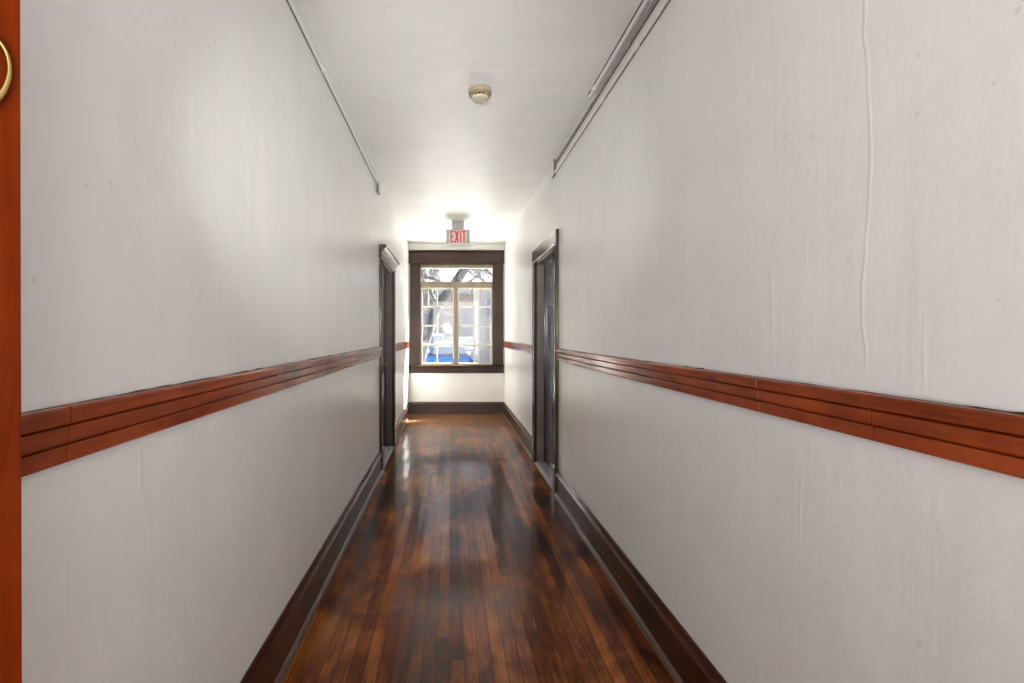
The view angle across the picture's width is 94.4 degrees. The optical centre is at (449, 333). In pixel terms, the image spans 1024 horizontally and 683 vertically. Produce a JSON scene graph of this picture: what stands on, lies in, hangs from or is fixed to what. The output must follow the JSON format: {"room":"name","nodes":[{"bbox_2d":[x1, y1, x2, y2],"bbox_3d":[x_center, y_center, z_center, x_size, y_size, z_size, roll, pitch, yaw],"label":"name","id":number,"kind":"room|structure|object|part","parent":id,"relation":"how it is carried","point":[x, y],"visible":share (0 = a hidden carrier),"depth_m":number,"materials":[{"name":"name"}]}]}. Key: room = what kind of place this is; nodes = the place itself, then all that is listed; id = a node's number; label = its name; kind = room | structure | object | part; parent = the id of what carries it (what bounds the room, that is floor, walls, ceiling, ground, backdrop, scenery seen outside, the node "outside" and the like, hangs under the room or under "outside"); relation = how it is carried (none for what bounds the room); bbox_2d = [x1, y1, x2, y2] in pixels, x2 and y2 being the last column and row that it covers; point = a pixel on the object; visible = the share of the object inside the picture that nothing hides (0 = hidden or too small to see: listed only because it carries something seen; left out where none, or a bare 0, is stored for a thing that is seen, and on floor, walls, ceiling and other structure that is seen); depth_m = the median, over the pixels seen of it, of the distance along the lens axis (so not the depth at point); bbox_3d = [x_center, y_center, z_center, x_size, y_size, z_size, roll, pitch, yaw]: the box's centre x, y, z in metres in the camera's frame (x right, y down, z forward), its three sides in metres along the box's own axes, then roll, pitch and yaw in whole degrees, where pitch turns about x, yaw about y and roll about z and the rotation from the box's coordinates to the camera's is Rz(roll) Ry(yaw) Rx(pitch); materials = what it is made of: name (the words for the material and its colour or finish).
{"room":"apartment building hallway","nodes":[
{"label":"apartment building hallway","id":0,"kind":"room"},
{"bbox_2d":[20,0,408,682],"bbox_3d":[-0.760,-0.075,4.270,0.140,2.850,7.220,0,0,0],"label":"wall","id":1,"kind":"structure","parent":0,"point":[199,200],"depth_m":1.24,"materials":[{"name":"paint"}]},
{"bbox_2d":[0,0,21,682],"bbox_3d":[-0.844,0.120,0.304,0.060,2.440,0.842,0,0,43],"label":"door","id":2,"kind":"structure","parent":1,"relation":"in","point":[10,138],"depth_m":0.59,"materials":[{"name":"orange wood"}]},
{"bbox_3d":[-0.575,-0.312,0.561,0.009,0.115,0.077,0,0,43],"label":"ring pull","id":3,"kind":"part","parent":2,"relation":"part of","materials":[{"name":"gold metal"}]},
{"bbox_2d":[21,347,381,476],"bbox_3d":[-0.678,0.176,2.620,0.024,0.105,3.920,0,0,0],"label":"trim","id":4,"kind":"structure","parent":1,"relation":"attached to","point":[56,435],"depth_m":1.03,"materials":[{"name":"brown wood"}]},
{"bbox_2d":[240,451,382,682],"bbox_3d":[-0.670,1.248,2.620,0.040,0.205,3.920,0,0,0],"label":"baseboard","id":5,"kind":"structure","parent":1,"relation":"attached to","point":[273,660],"depth_m":2.23,"materials":[{"name":"brown wood"}]},
{"bbox_3d":[-0.660,1.339,2.620,0.020,0.022,3.920,0,0,0],"label":"shoe moulding","id":6,"kind":"part","parent":5,"relation":"part of","materials":[{"name":"brown wood"}]},
{"bbox_2d":[286,0,377,183],"bbox_3d":[-0.679,-1.413,2.530,0.026,0.052,3.740,0,0,0],"label":"conduit","id":7,"kind":"object","parent":1,"relation":"attached to","point":[290,2],"visible":1,"depth_m":2.56,"materials":[{"name":"white metal"}]},
{"bbox_2d":[376,181,380,194],"bbox_3d":[-0.677,-1.379,4.450,0.026,0.111,0.104,0,0,0],"label":"junction box","id":8,"kind":"object","parent":1,"relation":"attached to","point":[378,186],"visible":0.94,"depth_m":4.42,"materials":[{"name":"paint"}]},
{"bbox_2d":[379,244,399,469],"bbox_3d":[-0.724,0.243,5.155,0.212,2.214,1.200,0,0,0],"label":"door","id":9,"kind":"structure","parent":1,"relation":"in","point":[387,260],"depth_m":5.56,"materials":[{"name":"brown wood"}]},
{"bbox_3d":[-0.675,0.308,4.644,0.029,2.084,0.119,0,0,0],"label":"casing","id":10,"kind":"part","parent":9,"relation":"part of","materials":[{"name":"brown wood"}]},
{"bbox_3d":[-0.795,0.313,5.145,0.040,2.042,0.846,0,0,0],"label":"panel","id":11,"kind":"part","parent":9,"relation":"part of","materials":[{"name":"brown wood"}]},
{"bbox_3d":[-0.654,-0.799,5.155,0.072,0.130,1.200,0,0,0],"label":"head casing","id":12,"kind":"part","parent":9,"relation":"part of","materials":[{"name":"brown wood"}]},
{"bbox_3d":[-0.675,0.308,5.646,0.029,2.084,0.119,0,0,0],"label":"casing","id":13,"kind":"part","parent":9,"relation":"part of","materials":[{"name":"brown wood"}]},
{"bbox_2d":[395,341,409,351],"bbox_3d":[-0.678,0.175,6.795,0.024,0.105,2.170,0,0,0],"label":"trim","id":14,"kind":"structure","parent":1,"relation":"attached to","point":[398,346],"depth_m":6.59,"materials":[{"name":"brown wood"}]},
{"bbox_2d":[395,402,410,444],"bbox_3d":[-0.670,1.248,6.795,0.040,0.205,2.170,0,0,0],"label":"baseboard","id":15,"kind":"structure","parent":1,"relation":"attached to","point":[403,419],"depth_m":6.63,"materials":[{"name":"brown wood"}]},
{"bbox_3d":[-0.660,1.339,6.795,0.020,0.022,2.170,0,0,0],"label":"shoe moulding","id":16,"kind":"part","parent":15,"relation":"part of","materials":[{"name":"brown wood"}]},
{"bbox_2d":[409,244,503,401],"bbox_3d":[0.110,-0.075,8.030,1.880,2.850,0.300,0,0,0],"label":"wall","id":17,"kind":"structure","parent":0,"point":[423,387],"depth_m":7.88,"materials":[{"name":"paint"}]},
{"bbox_2d":[409,250,503,372],"bbox_3d":[0.107,-0.365,7.910,1.595,2.054,0.191,0,0,0],"label":"window","id":18,"kind":"structure","parent":17,"relation":"in","point":[418,259],"depth_m":7.86,"materials":[{"name":"brown wood"}]},
{"bbox_3d":[-0.594,-0.320,7.868,0.157,1.704,0.024,0,0,0],"label":"casing","id":19,"kind":"part","parent":18,"relation":"part of","materials":[{"name":"brown wood"}]},
{"bbox_3d":[-0.211,-0.125,7.962,0.558,1.301,0.037,0,0,0],"label":"sash","id":20,"kind":"part","parent":18,"relation":"part of","materials":[{"name":"beige paint"}]},
{"bbox_3d":[0.107,0.543,7.897,1.591,0.022,0.166,0,0,0],"label":"sill","id":21,"kind":"part","parent":18,"relation":"part of","materials":[{"name":"brown wood"}]},
{"bbox_3d":[0.107,-1.282,7.857,1.595,0.220,0.046,0,0,0],"label":"head casing","id":22,"kind":"part","parent":18,"relation":"part of","materials":[{"name":"brown wood"}]},
{"bbox_3d":[0.112,-0.314,7.965,1.217,1.692,0.080,0,0,0],"label":"frame","id":23,"kind":"part","parent":18,"relation":"part of","materials":[{"name":"beige wood"}]},
{"bbox_3d":[0.421,-0.125,7.962,0.586,1.301,0.037,0,0,0],"label":"sash","id":24,"kind":"part","parent":18,"relation":"part of","materials":[{"name":"beige paint"}]},
{"bbox_3d":[0.816,-0.320,7.868,0.155,1.704,0.024,0,0,0],"label":"casing","id":25,"kind":"part","parent":18,"relation":"part of","materials":[{"name":"brown wood"}]},
{"bbox_2d":[410,402,502,413],"bbox_3d":[0.110,1.248,7.861,1.560,0.205,0.038,0,0,0],"label":"baseboard","id":26,"kind":"structure","parent":17,"relation":"attached to","point":[415,407],"depth_m":7.86,"materials":[{"name":"brown wood"}]},
{"bbox_3d":[0.110,1.340,7.851,1.560,0.020,0.018,0,0,0],"label":"shoe moulding","id":27,"kind":"part","parent":26,"relation":"part of","materials":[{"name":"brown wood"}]},
{"bbox_2d":[297,0,651,243],"bbox_3d":[0.000,-1.575,2.790,3.200,0.150,10.780,0,0,0],"label":"ceiling","id":28,"kind":"structure","parent":0,"point":[403,72],"depth_m":2.88,"materials":[{"name":"paint"}]},
{"bbox_2d":[446,221,469,243],"bbox_3d":[0.107,-1.351,6.300,0.316,0.298,0.080,0,0,0],"label":"exit sign","id":29,"kind":"object","parent":28,"relation":"hanging from","point":[457,234],"visible":1,"depth_m":6.28,"materials":[{"name":"white plastic"}]},
{"bbox_3d":[0.107,-1.298,6.277,0.236,0.177,0.004,0,0,0],"label":"plate","id":30,"kind":"part","parent":29,"relation":"part of","materials":[{"name":"white plastic"}]},
{"bbox_2d":[468,84,491,103],"bbox_3d":[0.185,-1.468,2.900,0.142,0.063,0.142,0,0,0],"label":"smoke detector","id":31,"kind":"object","parent":28,"relation":"attached to","point":[480,93],"visible":1,"depth_m":2.86,"materials":[{"name":"beige plastic"}]},
{"bbox_2d":[588,0,649,97],"bbox_3d":[0.878,-1.488,1.805,0.032,0.032,2.290,0,0,0],"label":"conduit","id":32,"kind":"object","parent":28,"relation":"attached to","point":[643,4],"visible":1,"depth_m":2.42,"materials":[{"name":"white metal"}]},
{"bbox_2d":[282,414,674,682],"bbox_3d":[0.000,1.425,2.790,3.200,0.150,10.780,0,0,0],"label":"floor","id":33,"kind":"structure","parent":0,"point":[462,563],"depth_m":2.53,"materials":[{"name":"brown wood"}]},
{"bbox_2d":[504,0,1023,682],"bbox_3d":[0.980,-0.075,4.270,0.140,2.850,7.220,0,0,0],"label":"wall","id":34,"kind":"structure","parent":0,"point":[830,193],"depth_m":1.22,"materials":[{"name":"paint"}]},
{"bbox_2d":[502,402,531,458],"bbox_3d":[0.890,1.248,6.460,0.040,0.205,2.840,0,0,0],"label":"baseboard","id":35,"kind":"structure","parent":34,"relation":"attached to","point":[519,430],"depth_m":6.11,"materials":[{"name":"brown wood"}]},
{"bbox_2d":[503,341,531,353],"bbox_3d":[0.898,0.175,6.460,0.024,0.105,2.840,0,0,0],"label":"trim","id":36,"kind":"structure","parent":34,"relation":"attached to","point":[526,348],"depth_m":6.07,"materials":[{"name":"brown wood"}]},
{"bbox_2d":[531,229,558,492],"bbox_3d":[0.962,0.237,4.493,0.176,2.226,1.128,0,0,0],"label":"door","id":37,"kind":"structure","parent":34,"relation":"in","point":[545,272],"depth_m":4.80,"materials":[{"name":"brown wood"}]},
{"bbox_3d":[0.895,0.303,4.986,0.029,2.094,0.119,0,0,0],"label":"casing","id":38,"kind":"part","parent":37,"relation":"part of","materials":[{"name":"brown wood"}]},
{"bbox_3d":[0.892,-0.810,4.493,0.035,0.132,1.128,0,0,0],"label":"head casing","id":39,"kind":"part","parent":37,"relation":"part of","materials":[{"name":"brown wood"}]},
{"bbox_3d":[1.015,0.308,4.490,0.040,2.052,0.836,0,0,0],"label":"panel","id":40,"kind":"part","parent":37,"relation":"part of","materials":[{"name":"brown wood"}]},
{"bbox_3d":[0.895,0.303,3.994,0.029,2.094,0.119,0,0,0],"label":"casing","id":41,"kind":"part","parent":37,"relation":"part of","materials":[{"name":"brown wood"}]},
{"bbox_2d":[551,159,555,177],"bbox_3d":[0.898,-1.426,4.075,0.024,0.136,0.094,0,0,0],"label":"junction box","id":42,"kind":"object","parent":34,"relation":"attached to","point":[553,166],"visible":0.99,"depth_m":4.04,"materials":[{"name":"paint"}]},
{"bbox_3d":[0.887,-1.425,4.075,0.002,0.134,0.094,0,0,0],"label":"plate","id":43,"kind":"part","parent":42,"relation":"part of","materials":[{"name":"white metal"}]},
{"bbox_2d":[554,0,658,163],"bbox_3d":[0.900,-1.456,2.340,0.023,0.023,3.360,0,0,0],"label":"conduit","id":44,"kind":"object","parent":34,"relation":"attached to","point":[655,2],"visible":1,"depth_m":2.58,"materials":[{"name":"white metal"}]},
{"bbox_2d":[554,0,670,172],"bbox_3d":[0.899,-1.383,2.355,0.025,0.026,3.390,0,0,0],"label":"conduit","id":45,"kind":"object","parent":34,"relation":"attached to","point":[665,3],"visible":1,"depth_m":2.47,"materials":[{"name":"white metal"}]},
{"bbox_2d":[554,470,726,682],"bbox_3d":[0.890,1.248,2.300,0.040,0.205,3.280,0,0,0],"label":"baseboard","id":46,"kind":"structure","parent":34,"relation":"attached to","point":[683,659],"depth_m":2.17,"materials":[{"name":"brown wood"}]},
{"bbox_3d":[0.880,1.339,2.300,0.020,0.022,3.280,0,0,0],"label":"shoe moulding","id":47,"kind":"part","parent":46,"relation":"part of","materials":[{"name":"brown wood"}]},
{"bbox_2d":[556,349,1023,478],"bbox_3d":[0.898,0.176,2.300,0.024,0.105,3.280,0,0,0],"label":"trim","id":48,"kind":"structure","parent":34,"relation":"attached to","point":[980,437],"depth_m":1.02,"materials":[{"name":"brown wood"}]},
{"label":"outside","id":49,"kind":"structure","parent":0,"visible":0},
{"bbox_3d":[4.000,2.110,10.840,32.000,0.320,5.320,0,0,0],"label":"forecourt","id":50,"kind":"object","parent":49,"visible":0},
{"bbox_2d":[421,269,486,362],"bbox_3d":[0.243,-0.346,12.590,3.922,4.901,1.525,0,0,-6],"label":"leaning tree","id":51,"kind":"object","parent":50,"relation":"on","point":[443,298],"visible":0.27,"depth_m":12.10,"materials":[{"name":"grey plant"}]},
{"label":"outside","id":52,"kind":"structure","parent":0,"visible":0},
{"bbox_3d":[0.000,2.120,36.750,60.000,0.300,46.500,0,0,0],"label":"ground","id":53,"kind":"structure","parent":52,"visible":0},
{"bbox_2d":[427,334,444,353],"bbox_3d":[-1.050,0.995,25.325,2.130,1.950,3.950,0,0,0],"label":"van","id":54,"kind":"object","parent":53,"relation":"on","point":[440,336],"visible":0.02,"depth_m":24.60,"materials":[{"name":"paint"}]},
{"bbox_2d":[421,269,466,323],"bbox_3d":[-0.845,-0.389,16.154,2.714,4.929,2.531,0,0,-31],"label":"bare tree","id":55,"kind":"object","parent":53,"relation":"on","point":[425,296],"visible":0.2,"depth_m":15.92,"materials":[{"name":"grey plant"}]},
{"bbox_2d":[425,346,473,362],"bbox_3d":[-0.100,1.250,20.925,2.200,1.440,4.350,0,0,0],"label":"car","id":56,"kind":"object","parent":53,"relation":"on","point":[445,353],"visible":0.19,"depth_m":19.66,"materials":[{"name":"paint"}]},
{"bbox_2d":[422,269,491,343],"bbox_3d":[-1.750,-1.290,30.800,13.300,6.520,7.200,0,0,0],"label":"brick house","id":57,"kind":"structure","parent":53,"relation":"on","point":[466,314],"depth_m":28.00,"materials":[{"name":"grey"}]},
{"bbox_3d":[-1.125,-0.400,27.955,0.750,1.500,0.050,0,0,0],"label":"pane","id":58,"kind":"part","parent":57,"relation":"part of","materials":[{"name":"clear glass"}]},
{"bbox_3d":[-0.075,0.100,27.955,0.550,0.700,0.050,0,0,0],"label":"pane","id":59,"kind":"part","parent":57,"relation":"part of","materials":[{"name":"clear glass"}]},
{"bbox_3d":[1.000,-0.500,27.955,0.500,1.500,0.050,0,0,0],"label":"pane","id":60,"kind":"part","parent":57,"relation":"part of","materials":[{"name":"clear glass"}]},
{"bbox_2d":[459,337,473,362],"bbox_3d":[0.980,1.065,25.375,1.980,1.809,3.050,0,0,0],"label":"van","id":61,"kind":"object","parent":53,"relation":"on","point":[462,340],"visible":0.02,"depth_m":25.03,"materials":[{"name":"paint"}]},
{"bbox_2d":[449,269,491,281],"bbox_3d":[1.225,-1.010,15.062,3.857,6.166,2.423,0,0,3],"label":"bare tree","id":62,"kind":"object","parent":53,"relation":"on","point":[483,276],"visible":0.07,"depth_m":15.02,"materials":[{"name":"grey plant"}]},
{"bbox_2d":[469,289,490,362],"bbox_3d":[4.000,-0.010,20.450,6.200,3.960,4.300,0,0,0],"label":"building","id":63,"kind":"structure","parent":53,"relation":"on","point":[482,296],"depth_m":18.50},
{"bbox_3d":[1.065,0.060,18.520,0.230,3.820,0.200,0,0,0],"label":"corner post","id":64,"kind":"part","parent":63,"relation":"part of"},
{"bbox_3d":[1.540,-1.025,18.460,0.340,0.850,0.120,0,0,0],"label":"window trim","id":65,"kind":"part","parent":63,"relation":"part of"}
]}

